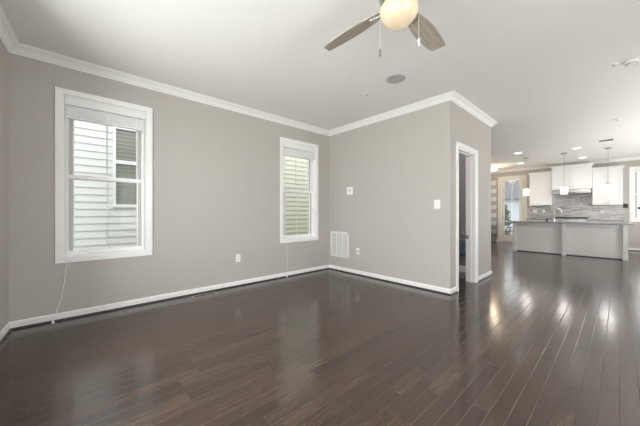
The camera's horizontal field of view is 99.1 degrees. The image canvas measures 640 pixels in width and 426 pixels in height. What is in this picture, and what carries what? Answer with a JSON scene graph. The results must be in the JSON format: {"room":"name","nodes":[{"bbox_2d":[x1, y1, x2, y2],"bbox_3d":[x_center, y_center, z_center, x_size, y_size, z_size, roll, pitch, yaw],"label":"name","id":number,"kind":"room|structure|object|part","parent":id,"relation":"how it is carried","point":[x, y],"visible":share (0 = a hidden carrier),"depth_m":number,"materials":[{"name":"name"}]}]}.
{"room":"living room","nodes":[
{"label":"living room","id":0,"kind":"room"},
{"bbox_2d":[0,39,8,330],"bbox_3d":[-1.321,-0.244,0.381,0.161,2.740,5.544,0,0,-38],"label":"wall","id":1,"kind":"structure","parent":0,"point":[4,54],"depth_m":2.50,"materials":[{"name":"beige paint"}]},
{"bbox_2d":[9,53,328,321],"bbox_3d":[1.647,-0.244,6.921,12.648,2.740,0.160,0,0,-42],"label":"wall","id":2,"kind":"structure","parent":0,"point":[206,213],"depth_m":3.54,"materials":[{"name":"beige paint"}]},
{"bbox_2d":[55,87,152,263],"bbox_3d":[-2.470,-0.384,3.170,0.873,1.829,0.188,0,0,-42],"label":"window","id":3,"kind":"structure","parent":2,"relation":"in","point":[144,140],"depth_m":3.02,"materials":[{"name":"white paint"}]},
{"bbox_2d":[51,96,144,323],"bbox_3d":[-2.446,-0.050,3.070,0.823,2.348,0.139,0,0,-42],"label":"window blind","id":4,"kind":"object","parent":3,"relation":"attached to","point":[74,113],"visible":1,"depth_m":3.06,"materials":[{"name":"white plastic"}]},
{"bbox_3d":[-2.678,-0.039,2.829,0.034,2.271,0.149,0,0,9],"label":"lift cord","id":5,"kind":"part","parent":4,"relation":"part of","materials":[{"name":"white fabric"}]},
{"bbox_3d":[-2.439,-1.013,3.136,0.715,0.018,0.052,0,0,-42],"label":"rail","id":6,"kind":"part","parent":4,"relation":"part of","materials":[{"name":"white plastic"}]},
{"bbox_3d":[-2.501,-0.785,3.205,0.673,0.842,0.033,0,0,-42],"label":"sash rail","id":7,"kind":"part","parent":3,"relation":"part of","materials":[{"name":"white plastic"}]},
{"bbox_3d":[-2.492,-0.384,3.195,0.729,1.685,0.082,0,0,-42],"label":"frame","id":8,"kind":"part","parent":3,"relation":"part of","materials":[{"name":"white plastic"}]},
{"bbox_3d":[-2.502,-0.785,3.206,0.677,0.842,0.028,0,0,-42],"label":"sash","id":9,"kind":"part","parent":3,"relation":"part of","materials":[{"name":"grey plastic"}]},
{"bbox_3d":[-2.480,0.019,3.182,0.677,0.856,0.027,0,0,-42],"label":"sash","id":10,"kind":"part","parent":3,"relation":"part of","materials":[{"name":"grey plastic"}]},
{"bbox_3d":[-2.479,0.019,3.181,0.673,0.856,0.032,0,0,-42],"label":"sash rail","id":11,"kind":"part","parent":3,"relation":"part of","materials":[{"name":"white plastic"}]},
{"bbox_2d":[236,254,239,261],"bbox_3d":[-1.252,0.699,4.169,0.075,0.120,0.010,0,0,-42],"label":"wall outlet","id":12,"kind":"object","parent":2,"relation":"attached to","point":[237,255],"visible":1,"depth_m":4.17,"materials":[{"name":"white plastic"}]},
{"bbox_2d":[280,137,318,242],"bbox_3d":[-0.415,-0.384,5.040,0.877,1.829,0.188,0,0,-42],"label":"window","id":13,"kind":"structure","parent":2,"relation":"in","point":[312,165],"depth_m":5.19,"materials":[{"name":"white paint"}]},
{"bbox_3d":[-0.446,-0.785,5.074,0.677,0.842,0.033,0,0,-42],"label":"sash rail","id":14,"kind":"part","parent":13,"relation":"part of","materials":[{"name":"white plastic"}]},
{"bbox_3d":[-0.424,0.019,5.050,0.677,0.856,0.032,0,0,-42],"label":"sash rail","id":15,"kind":"part","parent":13,"relation":"part of","materials":[{"name":"white plastic"}]},
{"bbox_3d":[-0.437,-0.384,5.064,0.733,1.685,0.082,0,0,-42],"label":"frame","id":16,"kind":"part","parent":13,"relation":"part of","materials":[{"name":"white plastic"}]},
{"bbox_2d":[284,142,314,276],"bbox_3d":[-0.365,-0.050,4.984,0.727,2.348,0.109,0,0,-42],"label":"window blind","id":17,"kind":"object","parent":13,"relation":"attached to","point":[287,151],"visible":0.88,"depth_m":4.92,"materials":[{"name":"white plastic"}]},
{"bbox_3d":[-0.585,-0.039,4.767,0.016,2.270,0.066,0,0,-33],"label":"lift cord","id":18,"kind":"part","parent":17,"relation":"part of","materials":[{"name":"white fabric"}]},
{"bbox_3d":[-0.384,-1.013,5.006,0.719,0.018,0.052,0,0,-42],"label":"rail","id":19,"kind":"part","parent":17,"relation":"part of","materials":[{"name":"white plastic"}]},
{"bbox_3d":[-0.447,-0.785,5.075,0.681,0.842,0.028,0,0,-42],"label":"sash","id":20,"kind":"part","parent":13,"relation":"part of","materials":[{"name":"grey plastic"}]},
{"bbox_3d":[-0.425,0.019,5.051,0.681,0.856,0.027,0,0,-42],"label":"sash","id":21,"kind":"part","parent":13,"relation":"part of","materials":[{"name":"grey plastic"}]},
{"bbox_2d":[0,241,639,425],"bbox_3d":[3.328,1.156,4.604,13.520,0.060,5.771,0,0,-42],"label":"floor","id":22,"kind":"structure","parent":0,"point":[545,339],"depth_m":2.13,"materials":[{"name":"brown wood"}]},
{"bbox_2d":[190,292,217,298],"bbox_3d":[-1.570,1.123,3.709,0.330,0.006,0.110,0,0,-42],"label":"floor vent","id":23,"kind":"object","parent":22,"relation":"in","point":[210,293],"visible":1,"depth_m":3.69,"materials":[{"name":"beige metal"}]},
{"bbox_2d":[512,222,627,260],"bbox_3d":[6.755,0.709,7.487,0.950,0.835,2.255,0,0,-42],"label":"kitchen island","id":24,"kind":"object","parent":22,"relation":"on","point":[607,241],"visible":0.97,"depth_m":7.09,"materials":[{"name":"pale grey paint"},{"name":"grey stone"}]},
{"bbox_3d":[5.712,0.709,8.002,0.100,0.835,0.090,0,0,-42],"label":"post","id":25,"kind":"part","parent":24,"relation":"part of","materials":[{"name":"grey paint"}]},
{"bbox_3d":[6.113,0.734,7.628,0.013,0.745,0.962,0,0,-42],"label":"panel trim","id":26,"kind":"part","parent":24,"relation":"part of","materials":[{"name":"grey paint"}]},
{"bbox_3d":[6.441,0.709,7.201,0.100,0.835,0.090,0,0,-42],"label":"post","id":27,"kind":"part","parent":24,"relation":"part of","materials":[{"name":"grey paint"}]},
{"bbox_3d":[6.461,0.329,7.220,0.065,0.075,2.215,0,0,-42],"label":"rail","id":28,"kind":"part","parent":24,"relation":"part of","materials":[{"name":"grey paint"}]},
{"bbox_2d":[511,220,632,224],"bbox_3d":[6.781,0.273,7.481,1.060,0.035,2.360,0,0,-42],"label":"island countertop","id":29,"kind":"structure","parent":24,"relation":"on","point":[522,221],"depth_m":7.00,"materials":[{"name":"grey stone"}]},
{"bbox_2d":[553,208,561,220],"bbox_3d":[6.598,0.066,7.581,0.131,0.379,0.201,0,0,-42],"label":"kitchen faucet","id":30,"kind":"object","parent":29,"relation":"on","point":[555,208],"visible":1,"depth_m":7.65,"materials":[{"name":"silver metal"}]},
{"bbox_3d":[6.834,0.734,6.835,0.013,0.745,0.962,0,0,-42],"label":"panel trim","id":31,"kind":"part","parent":24,"relation":"part of","materials":[{"name":"grey paint"}]},
{"bbox_3d":[7.169,0.709,6.401,0.100,0.835,0.090,0,0,-42],"label":"post","id":32,"kind":"part","parent":24,"relation":"part of","materials":[{"name":"grey paint"}]},
{"bbox_2d":[555,217,588,221],"bbox_3d":[8.053,0.627,8.742,0.680,0.938,0.760,0,0,-42],"label":"gas range","id":33,"kind":"object","parent":22,"relation":"on","point":[564,219],"visible":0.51,"depth_m":8.64,"materials":[{"name":"silver metal"}]},
{"bbox_2d":[588,221,620,221],"bbox_3d":[8.579,0.694,8.210,0.629,0.865,0.720,0,0,-42],"label":"base cabinet","id":34,"kind":"object","parent":22,"relation":"on","point":[588,221],"visible":0.05,"depth_m":8.03,"materials":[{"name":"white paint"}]},
{"bbox_2d":[587,219,623,221],"bbox_3d":[8.586,0.243,8.207,0.627,0.034,0.745,0,0,-42],"label":"countertop","id":35,"kind":"structure","parent":34,"relation":"on","point":[589,219],"depth_m":7.98,"materials":[{"name":"grey stone"}]},
{"bbox_2d":[0,0,639,170],"bbox_3d":[3.328,-1.664,4.604,13.520,0.100,5.771,0,0,-42],"label":"ceiling","id":36,"kind":"structure","parent":0,"point":[540,69],"depth_m":2.81,"materials":[{"name":"paint"}]},
{"bbox_2d":[324,0,445,55],"bbox_3d":[0.519,-1.319,1.796,1.034,0.589,1.046,0,0,2],"label":"ceiling fan","id":37,"kind":"object","parent":36,"relation":"hanging from","point":[394,14],"visible":1,"depth_m":1.96,"materials":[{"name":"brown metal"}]},
{"bbox_3d":[0.233,-1.374,2.098,0.144,0.008,0.558,-17,12,-41],"label":"fan blade","id":38,"kind":"part","parent":37,"relation":"part of","materials":[{"name":"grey wood"}]},
{"bbox_3d":[0.518,-1.298,1.791,0.242,0.131,0.242,0,0,-42],"label":"light globe","id":39,"kind":"part","parent":37,"relation":"part of","materials":[{"name":"beige glass"}]},
{"bbox_3d":[0.810,-1.374,2.091,0.144,0.008,0.558,-18,-12,43],"label":"fan blade","id":40,"kind":"part","parent":37,"relation":"part of","materials":[{"name":"grey wood"}]},
{"bbox_2d":[386,74,405,83],"bbox_3d":[0.917,-1.611,3.297,0.226,0.007,0.226,0,0,-42],"label":"ceiling speaker","id":41,"kind":"object","parent":36,"relation":"attached to","point":[397,78],"visible":1,"depth_m":3.28},
{"bbox_2d":[387,75,403,82],"bbox_3d":[0.917,-1.611,3.297,0.200,0.006,0.200,0,0,-42],"label":"speaker grille","id":42,"kind":"object","parent":41,"relation":"attached to","point":[393,78],"depth_m":3.29,"materials":[{"name":"white plastic"}]},
{"bbox_2d":[491,166,497,170],"bbox_3d":[6.081,-1.534,9.588,0.300,0.160,0.300,0,0,-42],"label":"light","id":43,"kind":"object","parent":36,"relation":"attached to","point":[493,168],"visible":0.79,"depth_m":9.48,"materials":[{"name":"silver metal"}]},
{"bbox_2d":[523,157,529,195],"bbox_3d":[6.086,-1.056,8.052,0.167,1.115,0.167,0,0,-23],"label":"pendant light","id":44,"kind":"object","parent":36,"relation":"hanging from","point":[526,192],"visible":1,"depth_m":8.00,"materials":[{"name":"silver metal"}]},
{"bbox_3d":[6.086,-0.599,8.052,0.168,0.200,0.168,0,0,-42],"label":"lamp shade","id":45,"kind":"part","parent":44,"relation":"part of","materials":[{"name":"white glass"}]},
{"bbox_2d":[560,153,567,193],"bbox_3d":[6.651,-1.056,7.430,0.167,1.115,0.167,0,0,-23],"label":"pendant light","id":46,"kind":"object","parent":36,"relation":"hanging from","point":[564,188],"visible":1,"depth_m":7.38,"materials":[{"name":"white glass"}]},
{"bbox_3d":[6.651,-0.599,7.430,0.168,0.200,0.168,0,0,-42],"label":"lamp shade","id":47,"kind":"part","parent":46,"relation":"part of","materials":[{"name":"white glass"}]},
{"bbox_2d":[603,147,612,192],"bbox_3d":[7.205,-1.056,6.821,0.167,1.115,0.167,0,0,-23],"label":"pendant light","id":48,"kind":"object","parent":36,"relation":"hanging from","point":[607,188],"visible":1,"depth_m":6.78,"materials":[{"name":"white glass"}]},
{"bbox_3d":[7.205,-0.599,6.821,0.168,0.200,0.168,0,0,-42],"label":"lamp shade","id":49,"kind":"part","parent":48,"relation":"part of","materials":[{"name":"white glass"}]},
{"bbox_2d":[624,58,638,65],"bbox_3d":[3.327,-1.597,2.912,0.110,0.035,0.110,0,0,-42],"label":"smoke detector","id":50,"kind":"object","parent":36,"relation":"attached to","point":[631,62],"visible":1,"depth_m":2.89,"materials":[{"name":"white plastic"}]},
{"bbox_2d":[329,103,440,286],"bbox_3d":[0.985,-0.244,4.696,0.131,2.740,2.241,0,0,-42],"label":"wall","id":51,"kind":"structure","parent":0,"point":[390,215],"depth_m":4.40,"materials":[{"name":"beige paint"}]},
{"bbox_2d":[0,265,457,345],"bbox_3d":[0.390,1.087,1.930,4.844,0.078,5.532,0,0,-42],"label":"baseboard","id":52,"kind":"structure","parent":51,"relation":"attached to","point":[29,321],"depth_m":3.65,"materials":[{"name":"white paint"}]},
{"bbox_2d":[0,5,497,135],"bbox_3d":[1.003,-1.571,2.488,6.502,0.085,5.531,0,0,-42],"label":"trim","id":53,"kind":"structure","parent":51,"relation":"attached to","point":[8,37],"depth_m":3.67,"materials":[{"name":"white paint"}]},
{"bbox_2d":[331,231,348,258],"bbox_3d":[0.377,0.616,5.260,0.009,0.490,0.480,0,0,-42],"label":"air vent","id":54,"kind":"object","parent":51,"relation":"in","point":[339,240],"visible":1,"depth_m":5.25,"materials":[{"name":"white plastic"}]},
{"bbox_2d":[347,187,352,194],"bbox_3d":[0.556,-0.398,5.051,0.024,0.144,0.150,0,0,-42],"label":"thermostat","id":55,"kind":"object","parent":51,"relation":"attached to","point":[349,189],"visible":1,"depth_m":5.04,"materials":[{"name":"white plastic"}]},
{"bbox_2d":[434,200,439,208],"bbox_3d":[1.654,-0.114,3.855,0.011,0.128,0.090,0,0,-42],"label":"light switch","id":56,"kind":"object","parent":51,"relation":"attached to","point":[436,202],"visible":1,"depth_m":3.85,"materials":[{"name":"white plastic"}]},
{"bbox_2d":[459,154,465,265],"bbox_3d":[1.599,-0.244,5.254,1.527,2.740,2.237,0,0,-42],"label":"wall","id":57,"kind":"structure","parent":0,"point":[462,159],"depth_m":5.17,"materials":[{"name":"grey paint"}]},
{"bbox_2d":[459,265,491,280],"bbox_3d":[2.023,1.069,5.542,0.743,0.115,2.386,0,0,-42],"label":"baseboard","id":58,"kind":"structure","parent":57,"relation":"attached to","point":[482,276],"depth_m":4.84,"materials":[{"name":"white paint"}]},
{"bbox_3d":[2.702,0.450,5.148,0.032,0.172,0.149,0,0,-42],"label":"towel ring","id":59,"kind":"object","parent":57,"relation":"attached to","visible":0},
{"bbox_2d":[459,239,465,255],"bbox_3d":[2.693,0.663,5.140,0.040,0.306,0.113,0,0,-42],"label":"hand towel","id":60,"kind":"object","parent":59,"relation":"hanging from","point":[462,242],"visible":0.96,"depth_m":5.13,"materials":[{"name":"blue fabric"}]},
{"bbox_2d":[441,101,490,288],"bbox_3d":[2.386,-0.244,4.367,1.760,2.740,0.131,0,0,-42],"label":"wall","id":61,"kind":"structure","parent":0,"point":[457,124],"depth_m":3.85,"materials":[{"name":"beige paint"}]},
{"bbox_2d":[456,141,477,290],"bbox_3d":[2.191,0.064,4.177,0.845,2.125,0.157,0,0,-42],"label":"door frame","id":62,"kind":"structure","parent":61,"relation":"in","point":[471,154],"depth_m":4.37,"materials":[{"name":"white paint"}]},
{"bbox_2d":[491,160,639,247],"bbox_3d":[8.299,-0.244,9.126,0.160,2.740,5.531,0,0,-42],"label":"wall","id":63,"kind":"structure","parent":0,"point":[633,230],"depth_m":8.12,"materials":[{"name":"beige paint"}]},
{"bbox_2d":[498,175,526,241],"bbox_3d":[7.231,-0.119,10.251,0.205,2.490,0.909,0,0,-42],"label":"door","id":64,"kind":"structure","parent":63,"relation":"in","point":[522,179],"depth_m":10.38,"materials":[{"name":"beige paint"}]},
{"bbox_2d":[528,171,552,205],"bbox_3d":[7.647,-0.807,9.431,0.387,1.137,0.672,0,0,-42],"label":"upper cabinet","id":65,"kind":"object","parent":63,"relation":"attached to","point":[540,183],"visible":0.99,"depth_m":9.33,"materials":[{"name":"white paint"}]},
{"bbox_3d":[7.647,-1.345,9.431,0.387,0.062,0.672,0,0,-42],"label":"crown","id":66,"kind":"part","parent":65,"relation":"part of","materials":[{"name":"white paint"}]},
{"bbox_2d":[491,156,639,172],"bbox_3d":[5.793,-1.571,6.846,6.617,0.085,5.531,0,0,-42],"label":"trim","id":67,"kind":"structure","parent":63,"relation":"attached to","point":[629,158],"depth_m":8.97,"materials":[{"name":"white paint"}]},
{"bbox_2d":[550,163,594,189],"bbox_3d":[8.155,-1.130,8.835,0.437,0.772,1.027,0,0,-42],"label":"upper cabinet","id":68,"kind":"object","parent":63,"relation":"attached to","point":[576,176],"visible":0.98,"depth_m":8.67,"materials":[{"name":"white paint"}]},
{"bbox_3d":[7.867,-1.099,8.896,0.020,0.698,0.470,0,0,-42],"label":"cabinet door","id":69,"kind":"part","parent":68,"relation":"part of","materials":[{"name":"white paint"}]},
{"bbox_2d":[552,188,591,194],"bbox_3d":[8.137,-0.663,8.819,0.484,0.151,0.920,0,0,-42],"label":"range hood","id":70,"kind":"object","parent":68,"relation":"attached to","point":[587,190],"visible":0.84,"depth_m":8.60,"materials":[{"name":"metal"}]},
{"bbox_3d":[8.155,-1.485,8.835,0.437,0.062,1.027,0,0,-42],"label":"crown","id":71,"kind":"part","parent":68,"relation":"part of","materials":[{"name":"white paint"}]},
{"bbox_3d":[8.188,-1.099,8.542,0.020,0.698,0.470,0,0,-42],"label":"cabinet door","id":72,"kind":"part","parent":68,"relation":"part of","materials":[{"name":"white paint"}]},
{"bbox_2d":[528,187,624,219],"bbox_3d":[8.299,-0.259,8.997,0.011,0.970,2.340,0,0,-42],"label":"backsplash","id":73,"kind":"structure","parent":63,"relation":"attached to","point":[573,205],"depth_m":8.89,"materials":[{"name":"grey tile"}]},
{"bbox_2d":[592,165,624,204],"bbox_3d":[8.708,-0.797,8.264,0.387,1.137,0.697,0,0,-42],"label":"upper cabinet","id":74,"kind":"object","parent":63,"relation":"attached to","point":[613,175],"visible":0.97,"depth_m":8.15,"materials":[{"name":"white paint"}]},
{"bbox_3d":[8.494,-0.766,8.280,0.020,1.063,0.304,0,0,-42],"label":"cabinet door","id":75,"kind":"part","parent":74,"relation":"part of","materials":[{"name":"white paint"}]},
{"bbox_3d":[8.708,-1.335,8.264,0.387,0.062,0.697,0,0,-42],"label":"crown","id":76,"kind":"part","parent":74,"relation":"part of","materials":[{"name":"white paint"}]},
{"bbox_3d":[8.704,-0.766,8.049,0.020,1.063,0.304,0,0,-42],"label":"cabinet door","id":77,"kind":"part","parent":74,"relation":"part of","materials":[{"name":"white paint"}]},
{"bbox_2d":[629,166,639,221],"bbox_3d":[9.525,-0.529,7.773,0.188,1.630,0.940,0,0,-42],"label":"window","id":78,"kind":"structure","parent":63,"relation":"in","point":[633,171],"depth_m":8.03,"materials":[{"name":"white paint"}]},
{"bbox_3d":[9.560,-0.873,7.805,0.028,0.728,0.714,0,0,-42],"label":"sash","id":79,"kind":"part","parent":78,"relation":"part of","materials":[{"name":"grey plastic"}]},
{"bbox_3d":[9.536,-0.183,7.783,0.027,0.741,0.714,0,0,-42],"label":"sash","id":80,"kind":"part","parent":78,"relation":"part of","materials":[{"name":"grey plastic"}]},
{"bbox_3d":[9.549,-0.529,7.795,0.082,1.456,0.766,0,0,-42],"label":"frame","id":81,"kind":"part","parent":78,"relation":"part of","materials":[{"name":"white plastic"}]},
{"bbox_3d":[9.535,-0.183,7.782,0.032,0.741,0.710,0,0,-42],"label":"sash rail","id":82,"kind":"part","parent":78,"relation":"part of","materials":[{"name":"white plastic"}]},
{"bbox_3d":[6.702,-1.249,10.700,0.084,0.020,0.430,0,0,-42],"label":"curtain rod","id":83,"kind":"object","parent":63,"relation":"attached to","visible":0},
{"bbox_2d":[491,180,495,239],"bbox_3d":[6.721,-0.074,10.628,0.047,2.320,0.263,0,0,-42],"label":"curtain","id":84,"kind":"object","parent":83,"relation":"hanging from","point":[493,183],"visible":0.67,"depth_m":10.59,"materials":[{"name":"fabric"}]},
{"label":"outside","id":85,"kind":"structure","parent":0,"visible":0},
{"bbox_3d":[12.708,1.526,14.265,82.000,0.100,56.000,0,0,-42],"label":"ground","id":86,"kind":"structure","parent":85,"visible":0},
{"bbox_2d":[74,120,136,249],"bbox_3d":[-6.610,-2.724,6.559,5.650,8.400,6.500,0,0,-42],"label":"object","id":87,"kind":"structure","parent":86,"relation":"on","point":[90,197],"depth_m":4.94,"materials":[{"name":"white plastic"}]},
{"bbox_2d":[284,156,308,235],"bbox_3d":[-1.358,-2.724,11.337,7.950,8.400,6.500,0,0,-42],"label":"house","id":88,"kind":"structure","parent":86,"relation":"on","point":[301,164],"depth_m":7.90,"materials":[{"name":"beige plastic"}]},
{"bbox_2d":[505,207,511,234],"bbox_3d":[8.912,0.538,13.382,0.884,1.882,0.887,0,0,-42],"label":"shrub","id":89,"kind":"object","parent":86,"relation":"on","point":[507,212],"visible":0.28,"depth_m":13.17,"materials":[{"name":"green plant"}]},
{"bbox_2d":[505,180,518,230],"bbox_3d":[16.572,-0.674,24.878,6.800,4.300,7.100,0,0,-42],"label":"house","id":90,"kind":"structure","parent":86,"relation":"on","point":[511,187],"depth_m":21.90,"materials":[{"name":"white"}]}
]}

